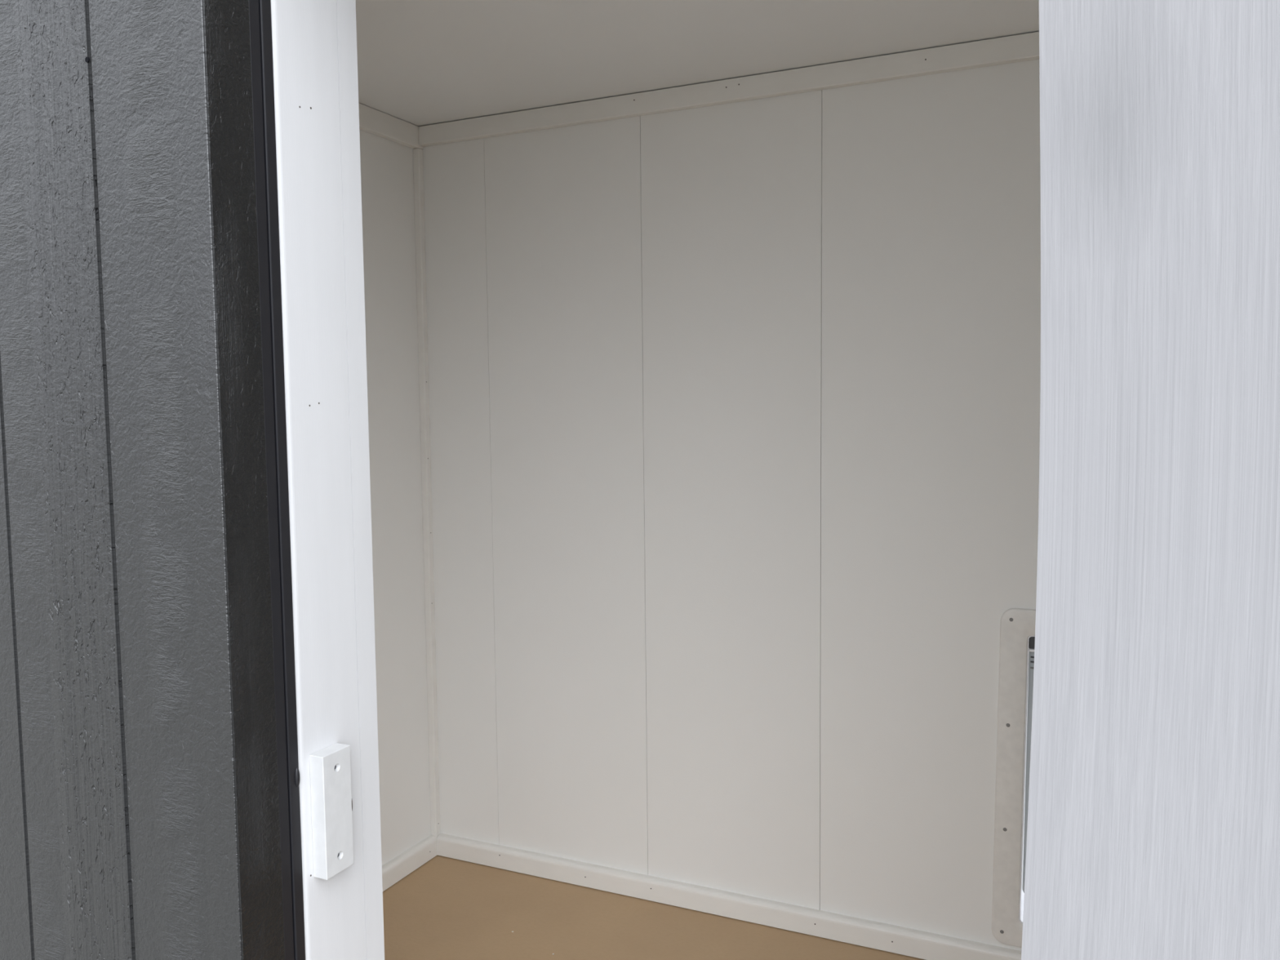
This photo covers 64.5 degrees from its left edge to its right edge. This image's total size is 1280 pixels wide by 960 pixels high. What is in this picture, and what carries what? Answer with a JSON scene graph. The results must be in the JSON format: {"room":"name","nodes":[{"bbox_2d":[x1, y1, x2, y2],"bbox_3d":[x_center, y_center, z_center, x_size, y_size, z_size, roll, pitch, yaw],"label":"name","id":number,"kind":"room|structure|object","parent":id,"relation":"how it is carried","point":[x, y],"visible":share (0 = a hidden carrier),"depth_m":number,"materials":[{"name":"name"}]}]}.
{"room":"outside portable cabin","nodes":[
{"label":"outside portable cabin","id":0,"kind":"room"},
{"bbox_2d":[0,0,241,959],"bbox_3d":[-0.034,0.151,0.665,1.903,1.523,0.044,1,5,25],"label":"wall","id":1,"kind":"structure","parent":0,"point":[118,826],"depth_m":0.81,"materials":[{"name":"grey wood"}]},
{"bbox_2d":[202,0,284,959],"bbox_3d":[-0.302,0.143,0.789,0.002,1.325,0.043,1,5,25],"label":"trim","id":2,"kind":"structure","parent":1,"relation":"attached to","point":[226,28],"depth_m":0.78,"materials":[{"name":"black wood"}]},
{"bbox_2d":[248,0,293,959],"bbox_3d":[-0.298,0.141,0.817,0.018,1.325,0.011,1,5,25],"label":"trim","id":3,"kind":"structure","parent":1,"relation":"attached to","point":[254,20],"depth_m":0.80,"materials":[{"name":"black paint"}]},
{"bbox_2d":[258,0,305,959],"bbox_3d":[-0.292,0.140,0.827,0.021,1.325,0.011,1,5,25],"label":"trim","id":4,"kind":"structure","parent":1,"relation":"attached to","point":[264,6],"depth_m":0.81,"materials":[{"name":"black paint"}]},
{"bbox_2d":[271,0,366,959],"bbox_3d":[-0.275,0.137,0.867,0.018,1.325,0.075,1,5,25],"label":"trim","id":5,"kind":"structure","parent":1,"relation":"attached to","point":[304,32],"depth_m":0.85,"materials":[{"name":"white paint"}]},
{"bbox_2d":[309,742,353,879],"bbox_3d":[-0.262,0.281,0.863,0.015,0.105,0.034,1,5,25],"label":"block","id":6,"kind":"object","parent":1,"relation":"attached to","point":[331,802],"visible":1,"depth_m":0.85,"materials":[{"name":"white paint"}]},
{"bbox_2d":[336,0,384,959],"bbox_3d":[-0.254,0.134,0.912,0.018,1.325,0.024,1,5,25],"label":"trim","id":7,"kind":"structure","parent":1,"relation":"attached to","point":[345,9],"depth_m":0.90,"materials":[{"name":"white paint"}]},
{"bbox_2d":[1021,0,1279,959],"bbox_3d":[0.348,0.173,0.257,0.050,1.306,0.592,-3,5,-28],"label":"door","id":8,"kind":"structure","parent":1,"relation":"in","point":[1153,825],"depth_m":0.44,"materials":[{"name":"white paint"}]},
{"bbox_2d":[359,128,431,865],"bbox_3d":[-0.614,0.066,1.554,0.070,1.373,0.844,1,5,25],"label":"wall","id":9,"kind":"structure","parent":0,"point":[387,171],"depth_m":1.84,"materials":[{"name":"white paint"}]},
{"bbox_2d":[358,102,422,149],"bbox_3d":[-0.582,-0.598,1.487,0.015,0.039,0.844,1,5,25],"label":"trim","id":10,"kind":"structure","parent":9,"relation":"attached to","point":[372,121],"depth_m":1.78,"materials":[{"name":"white wood"}]},
{"bbox_2d":[382,834,437,891],"bbox_3d":[-0.568,0.732,1.585,0.015,0.037,0.844,1,5,25],"label":"baseboard","id":11,"kind":"structure","parent":9,"relation":"attached to","point":[397,868],"depth_m":1.88,"materials":[{"name":"white wood"}]},
{"bbox_2d":[413,148,440,836],"bbox_3d":[-0.401,0.040,1.912,0.014,1.298,0.013,1,5,25],"label":"trim","id":12,"kind":"structure","parent":9,"relation":"attached to","point":[417,153],"depth_m":1.91,"materials":[{"name":"white wood"}]},
{"bbox_2d":[382,855,924,959],"bbox_3d":[0.205,0.871,1.217,1.893,0.200,1.050,1,5,25],"label":"floor","id":13,"kind":"structure","parent":0,"point":[446,908],"depth_m":1.68,"materials":[{"name":"beige paint"}]},
{"bbox_2d":[355,0,1039,126],"bbox_3d":[0.189,-0.623,1.107,1.893,0.050,1.050,1,5,25],"label":"ceiling","id":14,"kind":"structure","parent":0,"point":[420,63],"depth_m":1.43,"materials":[{"name":"white paint"}]},
{"bbox_2d":[422,58,1040,951],"bbox_3d":[0.397,0.052,1.591,1.893,1.373,0.075,1,5,25],"label":"wall","id":15,"kind":"structure","parent":0,"point":[734,408],"depth_m":1.65,"materials":[{"name":"white paint"}]},
{"bbox_2d":[418,31,1039,146],"bbox_3d":[0.378,-0.610,1.498,1.718,0.034,0.015,1,5,25],"label":"trim","id":16,"kind":"structure","parent":15,"relation":"attached to","point":[1025,46],"depth_m":1.59,"materials":[{"name":"white wood"}]},
{"bbox_2d":[436,833,1021,959],"bbox_3d":[0.392,0.721,1.596,1.718,0.037,0.015,1,5,25],"label":"baseboard","id":17,"kind":"structure","parent":15,"relation":"attached to","point":[926,945],"depth_m":1.70,"materials":[{"name":"white wood"}]},
{"bbox_2d":[991,608,1035,947],"bbox_3d":[0.727,0.445,1.479,0.387,0.512,0.107,2,5,25],"label":"pet door","id":18,"kind":"structure","parent":15,"relation":"in","point":[1017,625],"depth_m":1.50,"materials":[{"name":"white plastic"}]}
]}

